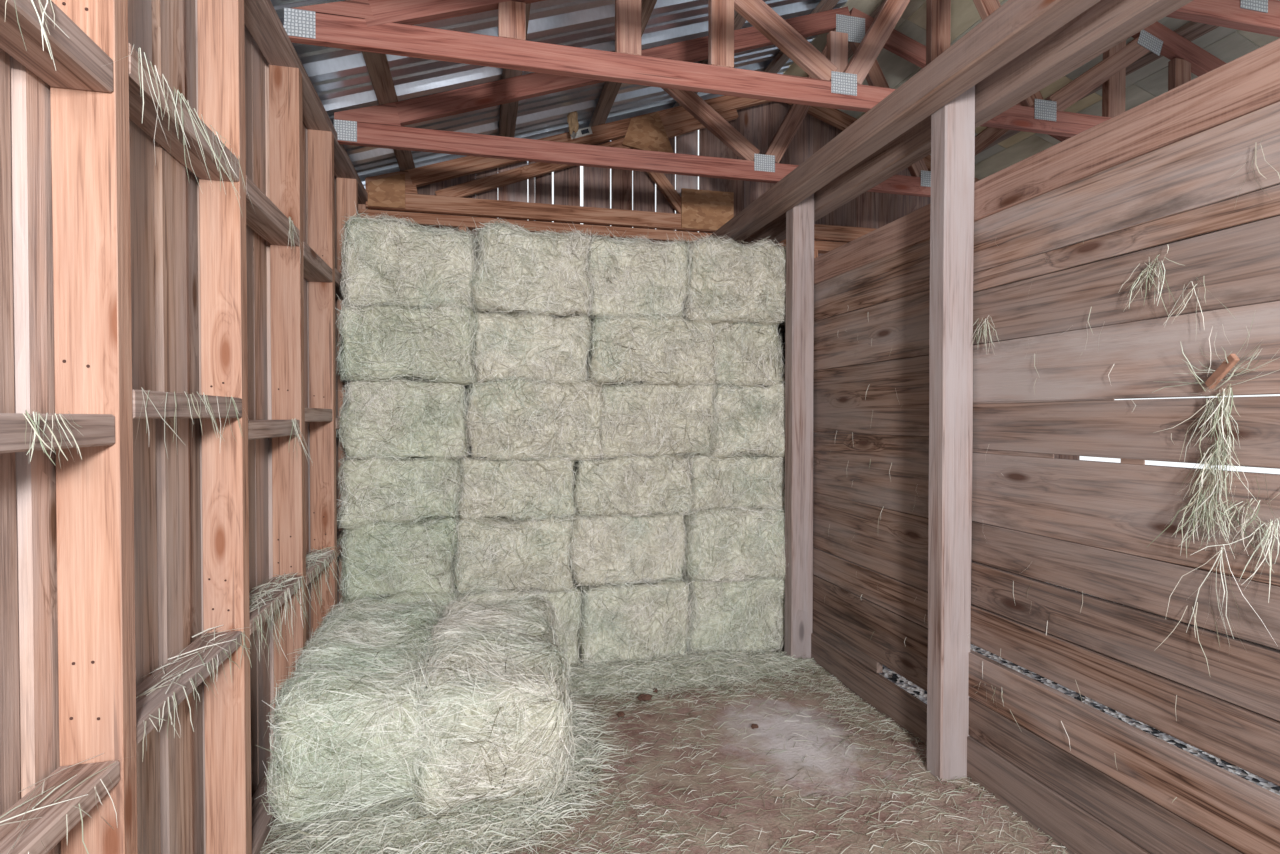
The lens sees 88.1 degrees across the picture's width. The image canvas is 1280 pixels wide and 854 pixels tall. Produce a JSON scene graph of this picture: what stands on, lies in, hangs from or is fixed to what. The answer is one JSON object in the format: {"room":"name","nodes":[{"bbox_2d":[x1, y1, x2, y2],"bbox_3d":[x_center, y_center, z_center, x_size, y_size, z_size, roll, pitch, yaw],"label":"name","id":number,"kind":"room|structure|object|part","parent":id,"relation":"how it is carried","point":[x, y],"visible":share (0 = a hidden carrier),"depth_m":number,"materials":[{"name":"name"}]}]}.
{"room":"farm building","nodes":[
{"label":"farm building","id":0,"kind":"room"},
{"bbox_2d":[0,0,370,853],"bbox_3d":[-1.153,-0.055,1.675,0.180,2.660,4.900,0,1,-14],"label":"wall","id":1,"kind":"structure","parent":0,"point":[119,276],"depth_m":1.57,"materials":[{"name":"brown wood"}]},
{"bbox_2d":[5,0,68,69],"bbox_3d":[-0.871,-0.593,0.948,0.125,0.149,0.067,1,1,42],"label":"hay wisp","id":2,"kind":"object","parent":1,"relation":"attached to","point":[39,1],"visible":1,"depth_m":0.96,"materials":[{"name":"beige plant"}]},
{"bbox_2d":[23,410,81,466],"bbox_3d":[-0.885,0.020,1.017,0.035,0.091,0.167,0,1,-14],"label":"hay wisp","id":3,"kind":"object","parent":1,"relation":"attached to","point":[39,414],"visible":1,"depth_m":0.98,"materials":[{"name":"beige plant"}]},
{"bbox_2d":[0,753,137,853],"bbox_3d":[-0.921,0.601,0.949,0.129,0.020,0.516,0,1,-14],"label":"hay","id":4,"kind":"object","parent":1,"relation":"on","point":[45,779],"visible":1,"depth_m":1.07},
{"bbox_2d":[28,775,116,853],"bbox_3d":[-0.863,0.664,0.942,0.036,0.113,0.479,0,1,-14],"label":"hay wisp","id":5,"kind":"object","parent":1,"relation":"attached to","point":[80,809],"visible":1,"depth_m":1.08,"materials":[{"name":"beige plant"}]},
{"bbox_2d":[115,43,253,212],"bbox_3d":[-0.973,-0.628,1.485,0.088,0.218,0.766,0,1,-14],"label":"hay wisp","id":6,"kind":"object","parent":1,"relation":"attached to","point":[155,69],"visible":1,"depth_m":1.45,"materials":[{"name":"beige plant"}]},
{"bbox_2d":[135,387,247,456],"bbox_3d":[-1.008,-0.007,1.564,0.054,0.150,0.718,0,1,-14],"label":"hay wisp","id":7,"kind":"object","parent":1,"relation":"attached to","point":[204,396],"visible":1,"depth_m":1.53,"materials":[{"name":"beige plant"}]},
{"bbox_2d":[136,625,247,706],"bbox_3d":[-1.065,0.556,1.545,0.130,0.022,0.573,0,1,-14],"label":"litter","id":8,"kind":"object","parent":1,"relation":"on","point":[216,643],"visible":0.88,"depth_m":1.56,"materials":[{"name":"beige plant"}]},
{"bbox_2d":[142,630,251,761],"bbox_3d":[-1.017,0.615,1.563,0.030,0.104,0.579,0,1,-14],"label":"hay wisp","id":9,"kind":"object","parent":1,"relation":"attached to","point":[244,635],"visible":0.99,"depth_m":1.46,"materials":[{"name":"beige plant"}]},
{"bbox_3d":[-1.117,1.254,1.704,0.100,0.040,4.900,0,1,-14],"label":"sole plate","id":10,"kind":"part","parent":1,"relation":"part of","materials":[{"name":"brown wood"}]},
{"bbox_2d":[249,572,305,613],"bbox_3d":[-1.215,0.539,2.162,0.130,0.023,0.559,0,1,-14],"label":"litter","id":11,"kind":"object","parent":1,"relation":"on","point":[267,592],"visible":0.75,"depth_m":2.18,"materials":[{"name":"beige plant"}]},
{"bbox_2d":[253,576,316,678],"bbox_3d":[-1.153,0.646,2.194,0.063,0.202,0.687,0,1,-14],"label":"hay wisp","id":12,"kind":"object","parent":1,"relation":"attached to","point":[302,589],"visible":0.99,"depth_m":2.11,"materials":[{"name":"beige plant"}]},
{"bbox_2d":[288,217,300,259],"bbox_3d":[-1.189,-0.652,2.293,0.046,0.154,0.097,0,1,-14],"label":"hay wisp","id":13,"kind":"object","parent":1,"relation":"attached to","point":[290,222],"visible":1,"depth_m":2.30,"materials":[{"name":"beige plant"}]},
{"bbox_2d":[289,418,312,470],"bbox_3d":[-1.202,0.059,2.347,0.074,0.181,0.199,0,1,-27],"label":"hay wisp","id":14,"kind":"object","parent":1,"relation":"attached to","point":[295,423],"visible":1,"depth_m":2.32,"materials":[{"name":"beige plant"}]},
{"bbox_3d":[-1.117,-1.325,1.665,0.100,0.044,4.900,0,1,-14],"label":"plate","id":15,"kind":"part","parent":1,"relation":"part of","materials":[{"name":"brown wood"}]},
{"bbox_2d":[306,547,332,572],"bbox_3d":[-1.353,0.546,2.736,0.129,0.022,0.485,0,1,-14],"label":"litter","id":16,"kind":"object","parent":1,"relation":"on","point":[320,555],"visible":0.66,"depth_m":2.78,"materials":[{"name":"beige plant"}]},
{"bbox_2d":[308,550,343,611],"bbox_3d":[-1.284,0.636,2.760,0.076,0.168,0.492,0,1,-14],"label":"hay wisp","id":17,"kind":"object","parent":1,"relation":"attached to","point":[325,563],"visible":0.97,"depth_m":2.71,"materials":[{"name":"beige plant"}]},
{"bbox_2d":[334,6,1069,196],"bbox_3d":[1.171,-1.845,3.722,5.350,1.005,0.044,0,1,-14],"label":"roof truss","id":18,"kind":"object","parent":1,"relation":"on","point":[378,126],"visible":0.52,"depth_m":3.44,"materials":[{"name":"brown wood"}]},
{"bbox_3d":[-1.375,-1.384,3.091,0.100,0.094,0.002,0,1,-14],"label":"connector plate","id":19,"kind":"part","parent":18,"relation":"part of","materials":[{"name":"silver metal"}]},
{"bbox_3d":[0.675,-1.430,3.587,0.120,0.090,0.002,0,1,-14],"label":"connector plate","id":20,"kind":"part","parent":18,"relation":"part of","materials":[{"name":"silver metal"}]},
{"bbox_3d":[1.176,-2.222,3.696,0.180,0.140,0.002,0,1,-14],"label":"connector plate","id":21,"kind":"part","parent":18,"relation":"part of","materials":[{"name":"silver metal"}]},
{"bbox_3d":[1.677,-1.434,3.829,0.120,0.090,0.002,0,1,-14],"label":"connector plate","id":22,"kind":"part","parent":18,"relation":"part of","materials":[{"name":"silver metal"}]},
{"bbox_2d":[284,0,1225,136],"bbox_3d":[1.357,-1.851,2.955,5.350,0.969,0.076,0,1,-14],"label":"roof truss","id":23,"kind":"object","parent":1,"relation":"on","point":[374,26],"visible":0.7,"depth_m":2.68,"materials":[{"name":"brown wood"}]},
{"bbox_3d":[-1.186,-1.408,2.308,0.100,0.094,0.002,0,1,-14],"label":"connector plate","id":24,"kind":"part","parent":23,"relation":"part of","materials":[{"name":"silver metal"}]},
{"bbox_3d":[0.865,-1.454,2.804,0.120,0.090,0.002,0,1,-14],"label":"connector plate","id":25,"kind":"part","parent":23,"relation":"part of","materials":[{"name":"silver metal"}]},
{"bbox_3d":[1.866,-1.458,3.046,0.120,0.090,0.002,0,1,-14],"label":"connector plate","id":26,"kind":"part","parent":23,"relation":"part of","materials":[{"name":"silver metal"}]},
{"bbox_3d":[2.454,-1.849,3.183,0.156,0.115,0.002,0,1,-14],"label":"connector plate","id":27,"kind":"part","parent":23,"relation":"part of","materials":[{"name":"silver metal"}]},
{"bbox_2d":[1165,0,1279,36],"bbox_3d":[1.559,-1.838,2.118,5.350,0.969,0.044,0,1,-14],"label":"roof truss","id":28,"kind":"object","parent":1,"relation":"on","point":[1255,16],"visible":0.77,"depth_m":2.22,"materials":[{"name":"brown wood"}]},
{"bbox_3d":[2.065,-1.446,2.225,0.120,0.090,0.002,0,1,-14],"label":"connector plate","id":29,"kind":"part","parent":28,"relation":"part of","materials":[{"name":"silver metal"}]},
{"bbox_2d":[251,648,1068,853],"bbox_3d":[-0.010,1.281,1.689,2.765,0.022,5.650,0,1,-14],"label":"floor","id":30,"kind":"structure","parent":0,"point":[833,772],"depth_m":2.33,"materials":[{"name":"brown soil"}]},
{"bbox_2d":[339,587,458,611],"bbox_3d":[-1.231,1.024,3.511,0.619,0.510,0.974,0,1,-15],"label":"hay bale","id":31,"kind":"object","parent":30,"relation":"on","point":[407,596],"visible":0.03,"depth_m":3.14},
{"bbox_2d":[337,516,459,601],"bbox_3d":[-1.248,0.625,3.595,0.608,0.448,0.993,0,1,-14],"label":"hay bale","id":32,"kind":"object","parent":31,"relation":"on","point":[389,559],"visible":0.65,"depth_m":3.18},
{"bbox_2d":[336,453,465,530],"bbox_3d":[-1.234,0.297,3.557,0.629,0.393,0.983,0,1,-14],"label":"hay bale","id":33,"kind":"object","parent":32,"relation":"on","point":[407,490],"visible":0.86,"depth_m":3.15},
{"bbox_2d":[336,376,471,460],"bbox_3d":[-1.221,-0.051,3.595,0.676,0.474,1.057,0,1,-14],"label":"hay bale","id":34,"kind":"object","parent":33,"relation":"on","point":[403,417],"visible":0.83,"depth_m":3.17},
{"bbox_2d":[335,295,482,384],"bbox_3d":[-1.189,-0.410,3.517,0.707,0.429,0.987,0,1,-13],"label":"hay bale","id":35,"kind":"object","parent":34,"relation":"on","point":[388,342],"visible":0.86,"depth_m":3.13},
{"bbox_2d":[336,201,479,312],"bbox_3d":[-1.191,-0.807,3.579,0.712,0.561,0.997,0,1,-14],"label":"hay bale","id":36,"kind":"object","parent":35,"relation":"on","point":[395,261],"visible":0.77,"depth_m":3.18},
{"bbox_2d":[263,695,629,853],"bbox_3d":[-0.636,1.196,2.537,1.219,0.167,1.499,0,1,-14],"label":"hay","id":37,"kind":"object","parent":30,"relation":"on","point":[474,822],"visible":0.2,"depth_m":2.06},
{"bbox_2d":[256,589,445,827],"bbox_3d":[-0.997,0.962,2.474,0.547,0.532,1.188,0,2,-15],"label":"hay bale","id":38,"kind":"object","parent":37,"relation":"on","point":[344,720],"visible":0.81,"depth_m":2.03},
{"bbox_2d":[406,585,578,818],"bbox_3d":[-0.557,0.952,2.556,0.562,0.542,1.187,0,2,-12],"label":"hay bale","id":39,"kind":"object","parent":37,"relation":"on","point":[497,718],"visible":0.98,"depth_m":2.11},
{"bbox_2d":[454,578,584,666],"bbox_3d":[-0.695,1.022,3.678,0.725,0.519,0.951,0,1,-13],"label":"hay bale","id":40,"kind":"object","parent":30,"relation":"on","point":[568,606],"visible":0.23,"depth_m":3.35},
{"bbox_2d":[449,512,579,596],"bbox_3d":[-0.693,0.630,3.655,0.708,0.457,0.941,0,1,-14],"label":"hay bale","id":41,"kind":"object","parent":40,"relation":"on","point":[501,554],"visible":0.95,"depth_m":3.27},
{"bbox_2d":[455,454,576,520],"bbox_3d":[-0.704,0.294,3.671,0.674,0.399,0.938,-1,1,-13],"label":"hay bale","id":42,"kind":"object","parent":41,"relation":"on","point":[508,489],"visible":0.9,"depth_m":3.30},
{"bbox_2d":[617,711,624,717],"bbox_3d":[-0.083,1.247,2.869,0.034,0.029,0.028,0,1,-14],"label":"clod","id":43,"kind":"object","parent":30,"relation":"on","point":[619,714],"visible":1,"depth_m":2.86,"materials":[{"name":"brown soil"}]},
{"bbox_2d":[575,578,695,669],"bbox_3d":[-0.117,1.023,3.780,0.663,0.513,0.914,0,1,-16],"label":"hay bale","id":44,"kind":"object","parent":30,"relation":"on","point":[641,620],"visible":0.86,"depth_m":3.39},
{"bbox_2d":[569,511,688,588],"bbox_3d":[-0.141,0.625,3.829,0.720,0.453,0.932,0,1,-13],"label":"hay bale","id":45,"kind":"object","parent":44,"relation":"on","point":[619,549],"visible":0.85,"depth_m":3.45},
{"bbox_2d":[568,449,697,518],"bbox_3d":[-0.110,0.294,3.771,0.713,0.386,0.957,0,1,-13],"label":"hay bale","id":46,"kind":"object","parent":45,"relation":"on","point":[633,485],"visible":0.95,"depth_m":3.41},
{"bbox_2d":[458,372,606,460],"bbox_3d":[-0.598,-0.048,3.670,0.781,0.484,0.926,1,1,-13],"label":"hay bale","id":47,"kind":"object","parent":46,"relation":"on","point":[520,419],"visible":1,"depth_m":3.27},
{"bbox_2d":[472,309,595,384],"bbox_3d":[-0.632,-0.408,3.698,0.703,0.438,0.933,-1,1,-13],"label":"hay bale","id":48,"kind":"object","parent":47,"relation":"on","point":[543,346],"visible":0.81,"depth_m":3.31},
{"bbox_2d":[466,217,594,316],"bbox_3d":[-0.612,-0.804,3.660,0.663,0.524,1.020,0,1,-13],"label":"hay bale","id":49,"kind":"object","parent":48,"relation":"on","point":[519,269],"visible":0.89,"depth_m":3.26},
{"bbox_2d":[637,694,652,701],"bbox_3d":[0.023,1.244,3.039,0.074,0.032,0.038,0,1,-2],"label":"clod","id":50,"kind":"object","parent":30,"relation":"on","point":[644,697],"visible":1,"depth_m":3.03,"materials":[{"name":"brown soil"}]},
{"bbox_2d":[260,651,1066,853],"bbox_3d":[-0.007,1.259,2.382,2.474,0.033,2.170,0,1,-14],"label":"hay","id":51,"kind":"object","parent":30,"relation":"on","point":[810,684],"visible":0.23,"depth_m":2.31},
{"bbox_2d":[567,647,817,700],"bbox_3d":[0.038,1.210,3.317,1.794,0.120,0.598,0,1,-17],"label":"hay","id":52,"kind":"object","parent":30,"relation":"on","point":[663,672],"visible":0.77,"depth_m":3.27},
{"bbox_2d":[678,574,784,654],"bbox_3d":[0.462,1.014,3.974,0.690,0.516,0.967,0,1,-14],"label":"hay bale","id":53,"kind":"object","parent":30,"relation":"on","point":[744,615],"visible":0.48,"depth_m":3.57},
{"bbox_2d":[682,502,788,583],"bbox_3d":[0.458,0.620,3.953,0.693,0.446,0.985,0,1,-14],"label":"hay bale","id":54,"kind":"object","parent":53,"relation":"on","point":[738,544],"visible":0.59,"depth_m":3.53},
{"bbox_2d":[685,452,784,511],"bbox_3d":[0.452,0.293,4.008,0.678,0.405,0.986,0,1,-14],"label":"hay bale","id":55,"kind":"object","parent":54,"relation":"on","point":[752,481],"visible":0.58,"depth_m":3.60},
{"bbox_2d":[599,381,719,458],"bbox_3d":[0.005,-0.052,3.841,0.738,0.470,0.954,0,1,-13],"label":"hay bale","id":56,"kind":"object","parent":55,"relation":"on","point":[640,417],"visible":0.91,"depth_m":3.46},
{"bbox_2d":[583,308,719,386],"bbox_3d":[-0.030,-0.413,3.795,0.778,0.430,0.954,-1,1,-14],"label":"hay bale","id":57,"kind":"object","parent":56,"relation":"on","point":[660,349],"visible":0.95,"depth_m":3.43},
{"bbox_2d":[587,228,692,319],"bbox_3d":[-0.099,-0.805,3.851,0.635,0.536,1.005,0,1,-13],"label":"hay bale","id":58,"kind":"object","parent":57,"relation":"on","point":[637,275],"visible":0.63,"depth_m":3.44},
{"bbox_2d":[709,381,784,458],"bbox_3d":[0.521,-0.058,3.967,0.552,0.469,0.984,-1,1,-14],"label":"hay bale","id":59,"kind":"object","parent":55,"relation":"on","point":[751,419],"visible":0.58,"depth_m":3.58},
{"bbox_2d":[711,321,784,386],"bbox_3d":[0.486,-0.411,3.980,0.514,0.434,1.012,0,1,-13],"label":"hay bale","id":60,"kind":"object","parent":59,"relation":"on","point":[749,354],"visible":0.54,"depth_m":3.57},
{"bbox_2d":[678,228,785,325],"bbox_3d":[0.447,-0.814,3.930,0.688,0.555,1.042,0,1,-13],"label":"hay bale","id":61,"kind":"object","parent":60,"relation":"on","point":[732,282],"visible":0.67,"depth_m":3.53},
{"bbox_2d":[784,193,813,659],"bbox_3d":[0.853,-0.009,3.545,0.128,2.530,0.091,0,1,-14],"label":"timber post","id":62,"kind":"object","parent":30,"relation":"on","point":[799,322],"visible":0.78,"depth_m":3.50,"materials":[{"name":"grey wood"}]},
{"bbox_2d":[709,0,1100,242],"bbox_3d":[1.063,-1.183,2.143,0.114,0.112,4.800,0,1,-14],"label":"support beam","id":63,"kind":"structure","parent":62,"relation":"attached to","point":[1016,26],"depth_m":2.32,"materials":[{"name":"brown wood"}]},
{"bbox_2d":[741,0,1192,246],"bbox_3d":[1.301,-1.183,2.201,0.098,0.113,4.800,0,1,-14],"label":"support beam","id":64,"kind":"structure","parent":62,"relation":"attached to","point":[1106,24],"depth_m":2.21,"materials":[{"name":"brown wood"}]},
{"bbox_2d":[927,85,974,780],"bbox_3d":[1.129,0.009,2.406,0.128,2.530,0.086,0,1,-14],"label":"timber post","id":65,"kind":"object","parent":30,"relation":"on","point":[953,124],"visible":0.89,"depth_m":2.37,"materials":[{"name":"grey wood"}]},
{"bbox_2d":[358,101,1079,581],"bbox_3d":[0.759,-0.555,4.615,5.748,3.611,0.115,0,1,-14],"label":"wall","id":66,"kind":"structure","parent":0,"point":[759,124],"depth_m":4.50,"materials":[{"name":"brown wood"}]},
{"bbox_3d":[0.863,-1.281,4.617,5.342,0.068,0.092,0,1,-14],"label":"wall plate","id":67,"kind":"part","parent":66,"relation":"part of","materials":[{"name":"brown wood"}]},
{"bbox_2d":[365,95,978,241],"bbox_3d":[0.967,-1.838,4.564,5.348,1.043,0.065,0,1,-14],"label":"roof truss","id":68,"kind":"object","parent":66,"relation":"on","point":[697,210],"visible":0.61,"depth_m":4.26,"materials":[{"name":"brown wood"}]},
{"bbox_2d":[270,0,1279,187],"bbox_3d":[1.655,-1.853,2.074,6.339,1.131,6.354,0,1,-14],"label":"ceiling","id":69,"kind":"structure","parent":0,"point":[342,79],"depth_m":3.52,"materials":[{"name":"metal"}]},
{"bbox_2d":[567,111,578,134],"bbox_3d":[-0.409,-1.880,4.037,0.072,0.195,0.064,0,1,-14],"label":"nest","id":70,"kind":"object","parent":69,"relation":"attached to","point":[572,118],"visible":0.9,"depth_m":4.02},
{"bbox_2d":[777,38,1279,853],"bbox_3d":[1.243,0.205,2.259,0.065,2.164,4.900,0,1,-14],"label":"wall","id":71,"kind":"structure","parent":0,"point":[1155,175],"depth_m":1.93,"materials":[{"name":"brown wood"}]},
{"bbox_2d":[971,317,999,354],"bbox_3d":[1.187,-0.320,2.322,0.057,0.144,0.188,0,1,-14],"label":"hay wisp","id":72,"kind":"object","parent":71,"relation":"attached to","point":[984,323],"visible":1,"depth_m":2.32,"materials":[{"name":"beige plant"}]},
{"bbox_2d":[824,240,1279,802],"bbox_3d":[1.183,0.150,2.391,0.034,1.668,2.096,0,1,-14],"label":"straw","id":73,"kind":"object","parent":71,"relation":"attached to","point":[995,240],"visible":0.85,"depth_m":1.97,"materials":[{"name":"beige plant"}]},
{"bbox_2d":[1125,254,1181,313],"bbox_3d":[1.337,-0.367,1.746,0.036,0.169,0.191,0,1,-14],"label":"hay wisp","id":74,"kind":"object","parent":71,"relation":"attached to","point":[1157,264],"visible":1,"depth_m":1.74,"materials":[{"name":"beige plant"}]},
{"bbox_2d":[1163,277,1232,330],"bbox_3d":[1.359,-0.297,1.616,0.056,0.171,0.158,0,1,-14],"label":"hay wisp","id":75,"kind":"object","parent":71,"relation":"attached to","point":[1196,277],"visible":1,"depth_m":1.64,"materials":[{"name":"beige plant"}]},
{"bbox_2d":[1154,602,1245,673],"bbox_3d":[1.371,0.512,1.621,0.035,0.172,0.198,0,1,-14],"label":"hay wisp","id":76,"kind":"object","parent":71,"relation":"attached to","point":[1197,602],"visible":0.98,"depth_m":1.64,"materials":[{"name":"beige plant"}]},
{"bbox_2d":[1147,313,1279,644],"bbox_3d":[1.346,0.130,1.557,0.096,0.780,0.359,0,1,-14],"label":"tuft","id":77,"kind":"object","parent":71,"relation":"attached to","point":[1231,360],"visible":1,"depth_m":1.57,"materials":[{"name":"beige plant"}]},
{"bbox_2d":[1233,142,1279,201],"bbox_3d":[1.399,-0.561,1.499,0.033,0.188,0.123,0,1,-9],"label":"hay wisp","id":78,"kind":"object","parent":71,"relation":"attached to","point":[1255,153],"visible":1,"depth_m":1.51,"materials":[{"name":"beige plant"}]},
{"bbox_2d":[879,582,1279,794],"bbox_3d":[3.446,1.262,3.348,4.735,0.001,9.850,0,1,-14],"label":"gap","id":79,"kind":"structure","parent":0,"point":[894,677],"depth_m":2.97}
]}

